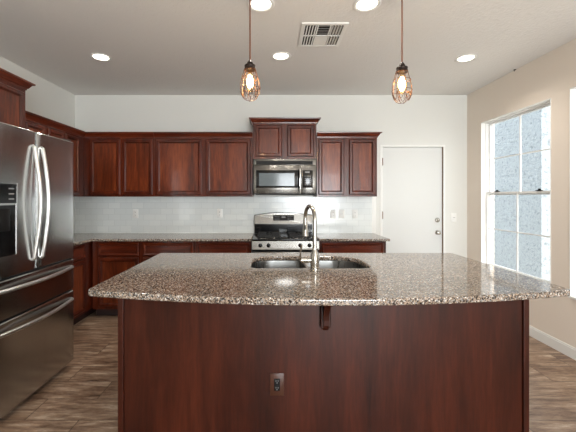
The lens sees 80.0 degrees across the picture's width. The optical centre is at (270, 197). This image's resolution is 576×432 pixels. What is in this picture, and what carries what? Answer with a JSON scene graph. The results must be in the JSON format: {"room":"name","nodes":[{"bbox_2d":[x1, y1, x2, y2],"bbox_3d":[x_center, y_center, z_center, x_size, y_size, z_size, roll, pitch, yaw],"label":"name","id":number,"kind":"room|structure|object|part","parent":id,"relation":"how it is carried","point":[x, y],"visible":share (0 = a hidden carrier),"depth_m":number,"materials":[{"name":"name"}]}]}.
{"room":"kitchen","nodes":[
{"label":"kitchen","id":0,"kind":"room"},
{"bbox_2d":[0,56,74,127],"bbox_3d":[-2.680,0.012,0.575,0.150,2.746,7.950,0,0,0],"label":"wall","id":1,"kind":"structure","parent":0,"point":[46,99],"depth_m":3.96,"materials":[{"name":"white paint"}]},
{"bbox_2d":[0,68,35,128],"bbox_3d":[-2.279,-0.706,2.373,0.650,0.462,0.945,0,0,0],"label":"upper cabinet","id":2,"kind":"object","parent":1,"relation":"attached to","point":[13,87],"visible":0.68,"depth_m":2.65,"materials":[{"name":"brown wood"}]},
{"bbox_3d":[-1.999,-0.672,2.562,0.006,0.256,0.306,0,0,0],"label":"panel","id":3,"kind":"part","parent":2,"relation":"part of","materials":[{"name":"brown wood"}]},
{"bbox_3d":[-1.994,-0.672,2.562,0.020,0.355,0.405,0,0,0],"label":"door","id":4,"kind":"part","parent":2,"relation":"part of","materials":[{"name":"brown wood"}]},
{"bbox_3d":[-2.279,-0.906,2.373,0.650,0.062,0.945,0,0,0],"label":"crown moulding","id":5,"kind":"part","parent":2,"relation":"part of","materials":[{"name":"brown wood"}]},
{"bbox_2d":[25,110,49,134],"bbox_3d":[-2.429,-0.406,3.172,0.350,0.787,0.654,0,0,0],"label":"upper cabinet","id":6,"kind":"object","parent":1,"relation":"attached to","point":[33,122],"visible":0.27,"depth_m":3.33,"materials":[{"name":"brown wood"}]},
{"bbox_3d":[-2.299,-0.376,3.335,0.006,0.580,0.191,0,0,0],"label":"panel","id":7,"kind":"part","parent":6,"relation":"part of","materials":[{"name":"brown wood"}]},
{"bbox_3d":[-2.293,-0.376,3.335,0.020,0.679,0.290,0,0,0],"label":"door","id":8,"kind":"part","parent":6,"relation":"part of","materials":[{"name":"brown wood"}]},
{"bbox_3d":[-2.279,-0.768,3.172,0.050,0.062,0.654,0,0,0],"label":"crown moulding","id":9,"kind":"part","parent":6,"relation":"part of","materials":[{"name":"brown wood"}]},
{"bbox_2d":[45,119,85,196],"bbox_3d":[-2.429,-0.406,3.857,0.350,0.787,0.714,0,0,0],"label":"upper cabinet","id":10,"kind":"object","parent":1,"relation":"attached to","point":[56,129],"visible":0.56,"depth_m":4.02,"materials":[{"name":"brown wood"}]},
{"bbox_3d":[-2.293,-0.376,3.660,0.020,0.679,0.260,0,0,0],"label":"door","id":11,"kind":"part","parent":10,"relation":"part of","materials":[{"name":"brown wood"}]},
{"bbox_3d":[-2.279,-0.768,3.857,0.050,0.062,0.714,0,0,0],"label":"crown moulding","id":12,"kind":"part","parent":10,"relation":"part of","materials":[{"name":"brown wood"}]},
{"bbox_3d":[-2.293,-0.376,3.960,0.020,0.679,0.280,0,0,0],"label":"door","id":13,"kind":"part","parent":10,"relation":"part of","materials":[{"name":"brown wood"}]},
{"bbox_3d":[-2.299,-0.376,3.960,0.006,0.580,0.181,0,0,0],"label":"panel","id":14,"kind":"part","parent":10,"relation":"part of","materials":[{"name":"brown wood"}]},
{"bbox_2d":[75,95,466,257],"bbox_3d":[0.000,0.012,4.625,5.510,2.746,0.150,0,0,0],"label":"wall","id":15,"kind":"structure","parent":0,"point":[422,119],"depth_m":4.55,"materials":[{"name":"white paint"}]},
{"bbox_2d":[84,132,154,196],"bbox_3d":[-2.016,-0.406,4.359,1.158,0.787,0.380,0,0,0],"label":"upper cabinet","id":16,"kind":"object","parent":15,"relation":"attached to","point":[116,164],"visible":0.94,"depth_m":4.21,"materials":[{"name":"brown wood"}]},
{"bbox_3d":[-2.039,-0.376,4.208,0.366,0.679,0.020,0,0,0],"label":"door","id":17,"kind":"part","parent":16,"relation":"part of","materials":[{"name":"brown wood"}]},
{"bbox_3d":[-2.039,-0.376,4.214,0.268,0.580,0.006,0,0,0],"label":"panel","id":18,"kind":"part","parent":16,"relation":"part of","materials":[{"name":"brown wood"}]},
{"bbox_3d":[-1.861,-0.768,4.194,0.848,0.062,0.050,0,0,0],"label":"crown moulding","id":19,"kind":"part","parent":16,"relation":"part of","materials":[{"name":"brown wood"}]},
{"bbox_3d":[-1.643,-0.376,4.208,0.373,0.679,0.020,0,0,0],"label":"door","id":20,"kind":"part","parent":16,"relation":"part of","materials":[{"name":"brown wood"}]},
{"bbox_3d":[-1.643,-0.376,4.214,0.274,0.580,0.006,0,0,0],"label":"panel","id":21,"kind":"part","parent":16,"relation":"part of","materials":[{"name":"brown wood"}]},
{"bbox_2d":[153,132,253,196],"bbox_3d":[-0.830,-0.406,4.359,1.209,0.787,0.380,0,0,0],"label":"upper cabinet","id":22,"kind":"object","parent":15,"relation":"attached to","point":[187,164],"visible":0.99,"depth_m":4.21,"materials":[{"name":"brown wood"}]},
{"bbox_3d":[-1.133,-0.376,4.208,0.564,0.679,0.020,0,0,0],"label":"door","id":23,"kind":"part","parent":22,"relation":"part of","materials":[{"name":"brown wood"}]},
{"bbox_3d":[-1.133,-0.376,4.214,0.465,0.580,0.006,0,0,0],"label":"panel","id":24,"kind":"part","parent":22,"relation":"part of","materials":[{"name":"brown wood"}]},
{"bbox_3d":[-0.830,-0.768,4.194,1.209,0.062,0.050,0,0,0],"label":"crown moulding","id":25,"kind":"part","parent":22,"relation":"part of","materials":[{"name":"brown wood"}]},
{"bbox_3d":[-0.526,-0.376,4.208,0.552,0.679,0.020,0,0,0],"label":"door","id":26,"kind":"part","parent":22,"relation":"part of","materials":[{"name":"brown wood"}]},
{"bbox_3d":[-0.526,-0.376,4.214,0.453,0.580,0.006,0,0,0],"label":"panel","id":27,"kind":"part","parent":22,"relation":"part of","materials":[{"name":"brown wood"}]},
{"bbox_2d":[73,196,375,232],"bbox_3d":[-0.607,0.228,3.700,3.997,0.486,1.700,0,0,0],"label":"backsplash","id":28,"kind":"structure","parent":15,"relation":"attached to","point":[90,214],"depth_m":4.54,"materials":[{"name":"white tile"}]},
{"bbox_2d":[133,209,137,217],"bbox_3d":[-1.794,0.213,4.535,0.072,0.115,0.010,0,0,0],"label":"wall outlet","id":29,"kind":"object","parent":28,"relation":"attached to","point":[135,211],"visible":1,"depth_m":4.53,"materials":[{"name":"white plastic"}]},
{"bbox_2d":[217,209,222,217],"bbox_3d":[-0.678,0.211,4.535,0.072,0.115,0.010,0,0,0],"label":"wall outlet","id":30,"kind":"object","parent":28,"relation":"attached to","point":[219,211],"visible":1,"depth_m":4.53,"materials":[{"name":"white plastic"}]},
{"bbox_2d":[330,210,335,217],"bbox_3d":[0.822,0.219,4.535,0.072,0.115,0.010,0,0,0],"label":"wall outlet","id":31,"kind":"object","parent":28,"relation":"attached to","point":[332,212],"visible":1,"depth_m":4.53,"materials":[{"name":"white plastic"}]},
{"bbox_2d":[339,210,343,217],"bbox_3d":[0.934,0.219,4.536,0.072,0.115,0.010,0,0,0],"label":"light switch","id":32,"kind":"object","parent":28,"relation":"attached to","point":[341,212],"visible":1,"depth_m":4.53,"materials":[{"name":"white plastic"}]},
{"bbox_2d":[352,210,357,217],"bbox_3d":[1.113,0.219,4.535,0.072,0.115,0.010,0,0,0],"label":"wall outlet","id":33,"kind":"object","parent":28,"relation":"attached to","point":[354,212],"visible":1,"depth_m":4.53,"materials":[{"name":"white plastic"}]},
{"bbox_2d":[249,117,320,159],"bbox_3d":[0.169,-0.725,4.359,0.880,0.500,0.380,0,0,0],"label":"upper cabinet","id":34,"kind":"object","parent":15,"relation":"attached to","point":[273,137],"visible":0.99,"depth_m":4.21,"materials":[{"name":"brown wood"}]},
{"bbox_3d":[-0.027,-0.696,4.208,0.324,0.385,0.020,0,0,0],"label":"door","id":35,"kind":"part","parent":34,"relation":"part of","materials":[{"name":"brown wood"}]},
{"bbox_3d":[-0.027,-0.696,4.214,0.225,0.286,0.006,0,0,0],"label":"panel","id":36,"kind":"part","parent":34,"relation":"part of","materials":[{"name":"brown wood"}]},
{"bbox_2d":[254,159,315,194],"bbox_3d":[0.168,-0.250,4.321,0.758,0.434,0.436,0,0,0],"label":"microwave oven","id":37,"kind":"object","parent":34,"relation":"attached to","point":[271,176],"visible":1,"depth_m":4.15,"materials":[{"name":"silver metal"}]},
{"bbox_3d":[0.075,-0.218,4.162,0.572,0.343,0.022,0,0,0],"label":"door","id":38,"kind":"part","parent":37,"relation":"part of","materials":[{"name":"silver metal"}]},
{"bbox_3d":[0.168,-0.039,4.346,0.718,0.012,0.305,0,0,0],"label":"underside panel","id":39,"kind":"part","parent":37,"relation":"part of","materials":[{"name":"silver metal"}]},
{"bbox_3d":[0.351,-0.202,4.129,0.021,0.315,0.051,0,0,0],"label":"handle","id":40,"kind":"part","parent":37,"relation":"part of","materials":[{"name":"metal"}]},
{"bbox_3d":[0.444,-0.224,4.150,0.125,0.213,0.002,0,0,0],"label":"control panel","id":41,"kind":"part","parent":37,"relation":"part of","materials":[{"name":"black plastic"}]},
{"bbox_3d":[0.169,-0.944,4.359,0.880,0.062,0.380,0,0,0],"label":"crown moulding","id":42,"kind":"part","parent":34,"relation":"part of","materials":[{"name":"brown wood"}]},
{"bbox_3d":[0.364,-0.696,4.208,0.326,0.385,0.020,0,0,0],"label":"door","id":43,"kind":"part","parent":34,"relation":"part of","materials":[{"name":"brown wood"}]},
{"bbox_3d":[0.364,-0.696,4.214,0.227,0.286,0.006,0,0,0],"label":"panel","id":44,"kind":"part","parent":34,"relation":"part of","materials":[{"name":"brown wood"}]},
{"bbox_2d":[313,132,381,196],"bbox_3d":[0.960,-0.406,4.359,0.792,0.787,0.380,0,0,0],"label":"upper cabinet","id":45,"kind":"object","parent":15,"relation":"attached to","point":[346,162],"visible":0.98,"depth_m":4.21,"materials":[{"name":"brown wood"}]},
{"bbox_3d":[0.742,-0.376,4.208,0.316,0.679,0.020,0,0,0],"label":"door","id":46,"kind":"part","parent":45,"relation":"part of","materials":[{"name":"brown wood"}]},
{"bbox_3d":[0.742,-0.376,4.214,0.217,0.580,0.006,0,0,0],"label":"panel","id":47,"kind":"part","parent":45,"relation":"part of","materials":[{"name":"brown wood"}]},
{"bbox_3d":[0.960,-0.768,4.359,0.792,0.062,0.380,0,0,0],"label":"crown moulding","id":48,"kind":"part","parent":45,"relation":"part of","materials":[{"name":"brown wood"}]},
{"bbox_3d":[1.121,-0.376,4.208,0.324,0.679,0.020,0,0,0],"label":"door","id":49,"kind":"part","parent":45,"relation":"part of","materials":[{"name":"brown wood"}]},
{"bbox_3d":[1.121,-0.376,4.214,0.225,0.580,0.006,0,0,0],"label":"panel","id":50,"kind":"part","parent":45,"relation":"part of","materials":[{"name":"brown wood"}]},
{"bbox_2d":[380,145,444,252],"bbox_3d":[1.881,0.344,4.565,0.862,2.082,0.130,0,0,0],"label":"door","id":51,"kind":"structure","parent":15,"relation":"in","point":[412,177],"depth_m":4.57,"materials":[{"name":"white paint"}]},
{"bbox_2d":[451,213,456,221],"bbox_3d":[2.425,0.265,4.545,0.072,0.115,0.010,0,0,0],"label":"light switch","id":52,"kind":"object","parent":15,"relation":"attached to","point":[453,215],"visible":1,"depth_m":4.54,"materials":[{"name":"white plastic"}]},
{"bbox_2d":[0,0,575,94],"bbox_3d":[0.000,-1.421,0.575,5.610,0.120,8.350,0,0,0],"label":"ceiling","id":53,"kind":"structure","parent":0,"point":[155,47],"depth_m":3.05,"materials":[{"name":"paint"}]},
{"bbox_2d":[90,53,111,61],"bbox_3d":[-1.647,-1.357,3.319,0.194,0.008,0.194,0,0,0],"label":"recessed light","id":54,"kind":"object","parent":53,"relation":"in","point":[97,56],"visible":1,"depth_m":3.31,"materials":[{"name":"white paint"}]},
{"bbox_2d":[240,0,260,101],"bbox_3d":[-0.133,-0.989,2.200,0.132,0.743,0.128,0,0,0],"label":"pendant lamp","id":55,"kind":"object","parent":53,"relation":"hanging from","point":[249,67],"visible":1,"depth_m":2.19,"materials":[{"name":"brown metal"}]},
{"bbox_2d":[244,60,254,71],"bbox_3d":[-0.135,-0.849,2.200,0.072,0.068,0.072,0,0,0],"label":"socket","id":56,"kind":"object","parent":55,"relation":"attached to","point":[249,67],"depth_m":2.18,"materials":[{"name":"brown metal"}]},
{"bbox_3d":[-0.135,-1.105,2.200,0.008,0.457,0.008,0,0,-22],"label":"cord","id":57,"kind":"part","parent":55,"relation":"part of","materials":[{"name":"brown fabric"}]},
{"bbox_2d":[247,0,274,11],"bbox_3d":[-0.070,-1.357,2.410,0.194,0.008,0.194,0,0,0],"label":"recessed light","id":58,"kind":"object","parent":53,"relation":"in","point":[256,5],"visible":0.94,"depth_m":2.42,"materials":[{"name":"white paint"}]},
{"bbox_2d":[271,52,290,60],"bbox_3d":[0.096,-1.357,3.295,0.194,0.008,0.194,0,0,0],"label":"recessed light","id":59,"kind":"object","parent":53,"relation":"in","point":[280,56],"visible":1,"depth_m":3.30,"materials":[{"name":"white paint"}]},
{"bbox_2d":[298,22,348,46],"bbox_3d":[0.424,-1.355,2.872,0.364,0.011,0.416,0,0,0],"label":"ceiling vent","id":60,"kind":"object","parent":53,"relation":"in","point":[312,34],"visible":1,"depth_m":2.84,"materials":[{"name":"white metal"}]},
{"bbox_3d":[0.323,-1.355,2.964,0.080,0.009,0.160,0,0,0],"label":"louvre panel","id":61,"kind":"part","parent":60,"relation":"part of","materials":[{"name":"white paint"}]},
{"bbox_3d":[0.323,-1.355,2.780,0.080,0.009,0.160,0,0,0],"label":"louvre panel","id":62,"kind":"part","parent":60,"relation":"part of","materials":[{"name":"white paint"}]},
{"bbox_3d":[0.424,-1.357,2.964,0.091,0.005,0.172,0,0,0],"label":"louvre panel","id":63,"kind":"part","parent":60,"relation":"part of","materials":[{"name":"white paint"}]},
{"bbox_3d":[0.524,-1.355,2.964,0.080,0.009,0.160,0,0,0],"label":"louvre panel","id":64,"kind":"part","parent":60,"relation":"part of","materials":[{"name":"white paint"}]},
{"bbox_3d":[0.524,-1.355,2.780,0.080,0.009,0.160,0,0,0],"label":"louvre panel","id":65,"kind":"part","parent":60,"relation":"part of","materials":[{"name":"white paint"}]},
{"bbox_2d":[353,0,380,11],"bbox_3d":[0.675,-1.357,2.410,0.194,0.008,0.194,0,0,0],"label":"recessed light","id":66,"kind":"object","parent":53,"relation":"in","point":[359,5],"visible":1,"depth_m":2.42,"materials":[{"name":"white paint"}]},
{"bbox_2d":[391,0,412,103],"bbox_3d":[0.843,-0.975,2.201,0.132,0.743,0.128,0,0,-29],"label":"pendant lamp","id":67,"kind":"object","parent":53,"relation":"hanging from","point":[402,68],"visible":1,"depth_m":2.20,"materials":[{"name":"brown metal"}]},
{"bbox_2d":[396,62,407,73],"bbox_3d":[0.841,-0.835,2.200,0.072,0.068,0.072,0,0,-29],"label":"socket","id":68,"kind":"object","parent":67,"relation":"attached to","point":[402,68],"depth_m":2.18,"materials":[{"name":"brown metal"}]},
{"bbox_3d":[0.841,-1.091,2.200,0.008,0.457,0.008,0,0,-6],"label":"cord","id":69,"kind":"part","parent":67,"relation":"part of","materials":[{"name":"brown fabric"}]},
{"bbox_2d":[455,54,477,61],"bbox_3d":[1.903,-1.357,3.342,0.194,0.008,0.194,0,0,0],"label":"recessed light","id":70,"kind":"object","parent":53,"relation":"in","point":[468,57],"visible":1,"depth_m":3.34,"materials":[{"name":"white paint"}]},
{"bbox_2d":[0,310,575,431],"bbox_3d":[0.000,1.435,0.575,5.610,0.100,8.350,0,0,0],"label":"floor","id":71,"kind":"structure","parent":0,"point":[82,396],"depth_m":2.43,"materials":[{"name":"brown wood"}]},
{"bbox_2d":[0,122,73,418],"bbox_3d":[-2.065,0.459,2.365,1.040,1.853,0.910,0,0,0],"label":"refrigerator","id":72,"kind":"object","parent":71,"relation":"on","point":[36,169],"visible":1,"depth_m":2.32,"materials":[{"name":"silver metal"}]},
{"bbox_3d":[-1.614,-0.025,2.066,0.008,0.119,0.206,0,0,0],"label":"control panel","id":73,"kind":"part","parent":72,"relation":"part of","materials":[{"name":"black plastic"}]},
{"bbox_3d":[-1.613,0.137,2.066,0.010,0.457,0.222,0,0,0],"label":"dispenser frame","id":74,"kind":"part","parent":72,"relation":"part of","materials":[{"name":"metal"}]},
{"bbox_3d":[-1.655,0.019,2.136,0.081,0.945,0.452,0,0,0],"label":"door","id":75,"kind":"part","parent":72,"relation":"part of","materials":[{"name":"silver metal"}]},
{"bbox_3d":[-1.653,1.044,2.365,0.083,0.572,0.910,0,0,0],"label":"drawer","id":76,"kind":"part","parent":72,"relation":"part of","materials":[{"name":"silver metal"}]},
{"bbox_3d":[-1.653,0.625,2.365,0.083,0.240,0.910,0,0,0],"label":"drawer","id":77,"kind":"part","parent":72,"relation":"part of","materials":[{"name":"silver metal"}]},
{"bbox_3d":[-1.585,0.819,2.368,0.080,0.024,0.836,0,0,0],"label":"handle","id":78,"kind":"part","parent":72,"relation":"part of","materials":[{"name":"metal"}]},
{"bbox_3d":[-1.585,0.560,2.368,0.080,0.024,0.836,0,0,0],"label":"handle","id":79,"kind":"part","parent":72,"relation":"part of","materials":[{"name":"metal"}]},
{"bbox_3d":[-1.589,0.035,2.325,0.074,0.790,0.025,0,0,0],"label":"handle","id":80,"kind":"part","parent":72,"relation":"part of","materials":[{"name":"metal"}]},
{"bbox_3d":[-1.589,0.035,2.410,0.074,0.790,0.025,0,0,0],"label":"handle","id":81,"kind":"part","parent":72,"relation":"part of","materials":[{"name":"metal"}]},
{"bbox_3d":[-1.655,0.019,2.594,0.081,0.945,0.452,0,0,0],"label":"door","id":82,"kind":"part","parent":72,"relation":"part of","materials":[{"name":"silver metal"}]},
{"bbox_2d":[72,241,96,324],"bbox_3d":[-2.329,0.943,3.696,0.550,0.884,1.703,0,0,0],"label":"base cabinet","id":83,"kind":"object","parent":71,"relation":"on","point":[82,258],"visible":0.25,"depth_m":3.76,"materials":[{"name":"brown wood"}]},
{"bbox_3d":[-2.070,0.974,3.585,0.006,0.468,0.341,0,0,0],"label":"panel","id":84,"kind":"part","parent":83,"relation":"part of","materials":[{"name":"brown wood"}]},
{"bbox_3d":[-2.070,0.597,3.585,0.006,0.086,0.379,0,0,0],"label":"panel","id":85,"kind":"part","parent":83,"relation":"part of","materials":[{"name":"brown wood"}]},
{"bbox_3d":[-2.064,0.597,3.585,0.020,0.147,0.440,0,0,0],"label":"drawer","id":86,"kind":"part","parent":83,"relation":"part of","materials":[{"name":"brown wood"}]},
{"bbox_3d":[-2.064,0.974,3.585,0.020,0.567,0.440,0,0,0],"label":"door","id":87,"kind":"part","parent":83,"relation":"part of","materials":[{"name":"brown wood"}]},
{"bbox_2d":[73,233,253,245],"bbox_3d":[-1.409,0.485,3.692,2.371,0.029,1.695,0,0,0],"label":"countertop","id":88,"kind":"structure","parent":83,"relation":"on","point":[78,238],"depth_m":4.03,"materials":[{"name":"stone"}]},
{"bbox_2d":[93,241,140,314],"bbox_3d":[-1.774,0.943,4.234,0.554,0.884,0.630,0,0,0],"label":"base cabinet","id":89,"kind":"object","parent":71,"relation":"on","point":[110,258],"visible":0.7,"depth_m":3.93,"materials":[{"name":"brown wood"}]},
{"bbox_3d":[-1.752,0.974,3.934,0.366,0.468,0.006,0,0,0],"label":"panel","id":90,"kind":"part","parent":89,"relation":"part of","materials":[{"name":"brown wood"}]},
{"bbox_3d":[-1.752,0.597,3.929,0.464,0.147,0.020,0,0,0],"label":"drawer","id":91,"kind":"part","parent":89,"relation":"part of","materials":[{"name":"brown wood"}]},
{"bbox_3d":[-1.752,0.597,3.934,0.404,0.086,0.006,0,0,0],"label":"panel","id":92,"kind":"part","parent":89,"relation":"part of","materials":[{"name":"brown wood"}]},
{"bbox_3d":[-1.752,0.974,3.929,0.464,0.567,0.020,0,0,0],"label":"door","id":93,"kind":"part","parent":89,"relation":"part of","materials":[{"name":"brown wood"}]},
{"bbox_2d":[141,241,195,262],"bbox_3d":[-1.181,0.943,4.234,0.629,0.884,0.630,0,0,0],"label":"base cabinet","id":94,"kind":"object","parent":71,"relation":"on","point":[149,249],"visible":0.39,"depth_m":3.93,"materials":[{"name":"brown wood"}]},
{"bbox_3d":[-1.182,0.597,3.929,0.574,0.147,0.020,0,0,0],"label":"drawer","id":95,"kind":"part","parent":94,"relation":"part of","materials":[{"name":"brown wood"}]},
{"bbox_3d":[-1.182,0.597,3.934,0.513,0.086,0.006,0,0,0],"label":"panel","id":96,"kind":"part","parent":94,"relation":"part of","materials":[{"name":"brown wood"}]},
{"bbox_2d":[196,238,252,252],"bbox_3d":[-0.545,0.943,4.234,0.639,0.884,0.630,0,0,0],"label":"base cabinet","id":97,"kind":"object","parent":71,"relation":"on","point":[201,246],"visible":0.28,"depth_m":3.93,"materials":[{"name":"brown wood"}]},
{"bbox_3d":[-0.542,0.597,3.929,0.586,0.147,0.020,0,0,0],"label":"drawer","id":98,"kind":"part","parent":97,"relation":"part of","materials":[{"name":"brown wood"}]},
{"bbox_3d":[-0.542,0.597,3.934,0.525,0.086,0.006,0,0,0],"label":"panel","id":99,"kind":"part","parent":97,"relation":"part of","materials":[{"name":"brown wood"}]},
{"bbox_2d":[252,212,318,252],"bbox_3d":[0.163,0.790,4.166,0.756,1.190,0.744,0,0,0],"label":"gas range","id":100,"kind":"object","parent":71,"relation":"on","point":[276,232],"visible":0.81,"depth_m":4.26,"materials":[{"name":"silver metal"}]},
{"bbox_2d":[252,252,318,252],"bbox_3d":[0.163,0.899,3.839,0.756,0.572,0.090,0,0,0],"label":"oven","id":101,"kind":"object","parent":100,"relation":"in","point":[252,252],"depth_m":3.85,"materials":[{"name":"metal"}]},
{"bbox_2d":[252,234,318,240],"bbox_3d":[0.163,0.481,4.170,0.756,0.016,0.595,0,0,0],"label":"cooktop","id":102,"kind":"object","parent":100,"relation":"in","point":[262,237],"depth_m":3.95,"materials":[{"name":"black metal"}]},
{"bbox_3d":[0.163,0.540,3.866,0.756,0.100,0.038,0,0,0],"label":"control panel","id":103,"kind":"part","parent":100,"relation":"part of","materials":[{"name":"silver metal"}]},
{"bbox_2d":[118,260,528,431],"bbox_3d":[0.300,0.945,2.335,2.355,0.880,1.090,0,0,0],"label":"kitchen island","id":104,"kind":"object","parent":71,"relation":"on","point":[183,366],"visible":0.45,"depth_m":1.97,"materials":[{"name":"brown wood"}]},
{"bbox_3d":[-0.861,0.945,1.972,0.032,0.880,0.026,0,0,0],"label":"corner post","id":105,"kind":"part","parent":104,"relation":"part of","materials":[{"name":"brown wood"}]},
{"bbox_2d":[270,373,283,395],"bbox_3d":[0.035,1.073,1.965,0.080,0.128,0.010,0,0,0],"label":"wall outlet","id":106,"kind":"object","parent":104,"relation":"attached to","point":[276,379],"visible":1,"depth_m":1.97,"materials":[{"name":"brown plastic"}]},
{"bbox_2d":[88,253,569,305],"bbox_3d":[0.297,0.486,2.245,2.475,0.034,1.320,0,0,0],"label":"island countertop","id":107,"kind":"structure","parent":104,"relation":"on","point":[216,278],"depth_m":1.94,"materials":[{"name":"stone"}]},
{"bbox_2d":[252,260,364,267],"bbox_3d":[0.268,0.593,2.506,0.831,0.176,0.483,0,0,0],"label":"sink","id":108,"kind":"object","parent":107,"relation":"in","point":[271,263],"visible":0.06,"depth_m":2.73,"materials":[{"name":"metal"}]},
{"bbox_3d":[0.049,0.593,2.505,0.394,0.176,0.483,0,0,0],"label":"bowl","id":109,"kind":"part","parent":108,"relation":"part of","materials":[{"name":"metal"}]},
{"bbox_3d":[0.468,0.593,2.506,0.430,0.176,0.483,0,0,0],"label":"bowl","id":110,"kind":"part","parent":108,"relation":"part of","materials":[{"name":"metal"}]},
{"bbox_2d":[299,204,319,271],"bbox_3d":[0.246,0.257,2.264,0.134,0.424,0.220,0,0,0],"label":"kitchen faucet","id":111,"kind":"object","parent":107,"relation":"on","point":[313,260],"visible":1,"depth_m":2.18,"materials":[{"name":"silver metal"}]},
{"bbox_3d":[0.225,0.401,2.190,0.070,0.036,0.037,0,0,0],"label":"handle","id":112,"kind":"part","parent":111,"relation":"part of","materials":[{"name":"silver metal"}]},
{"bbox_3d":[1.462,0.945,1.972,0.032,0.880,0.026,0,0,0],"label":"corner post","id":113,"kind":"part","parent":104,"relation":"part of","materials":[{"name":"brown wood"}]},
{"bbox_2d":[319,241,385,252],"bbox_3d":[0.937,0.943,4.234,0.770,0.884,0.630,0,0,0],"label":"base cabinet","id":114,"kind":"object","parent":71,"relation":"on","point":[324,246],"visible":0.19,"depth_m":3.93,"materials":[{"name":"brown wood"}]},
{"bbox_3d":[0.937,0.597,3.934,0.649,0.086,0.006,0,0,0],"label":"panel","id":115,"kind":"part","parent":114,"relation":"part of","materials":[{"name":"brown wood"}]},
{"bbox_2d":[317,233,389,240],"bbox_3d":[0.953,0.485,4.220,0.806,0.029,0.640,0,0,0],"label":"countertop","id":116,"kind":"structure","parent":114,"relation":"on","point":[321,236],"depth_m":4.03,"materials":[{"name":"stone"}]},
{"bbox_2d":[467,38,575,347],"bbox_3d":[2.685,0.012,0.575,0.160,2.746,7.950,0,0,0],"label":"wall","id":117,"kind":"structure","parent":0,"point":[552,75],"depth_m":3.18,"materials":[{"name":"white paint"}]},
{"bbox_2d":[486,101,549,282],"bbox_3d":[2.687,-0.045,3.716,0.076,1.760,1.058,0,0,0],"label":"window","id":118,"kind":"structure","parent":117,"relation":"in","point":[489,193],"depth_m":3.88,"materials":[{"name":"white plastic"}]},
{"bbox_3d":[2.674,0.378,3.716,0.030,0.886,1.030,0,0,0],"label":"sash","id":119,"kind":"part","parent":118,"relation":"part of","materials":[{"name":"white plastic"}]},
{"bbox_3d":[2.706,-0.470,3.716,0.030,0.881,1.030,0,0,0],"label":"sash","id":120,"kind":"part","parent":118,"relation":"part of","materials":[{"name":"white plastic"}]},
{"bbox_2d":[481,86,575,299],"bbox_3d":[2.620,-0.041,1.173,0.070,1.819,6.145,0,0,0],"label":"trim","id":121,"kind":"structure","parent":117,"relation":"attached to","point":[573,89],"depth_m":2.98,"materials":[{"name":"white paint"}]},
{"bbox_2d":[529,325,575,359],"bbox_3d":[2.598,1.336,0.575,0.014,0.098,7.950,0,0,0],"label":"baseboard","id":122,"kind":"structure","parent":117,"relation":"attached to","point":[570,351],"depth_m":3.14,"materials":[{"name":"white paint"}]}
]}

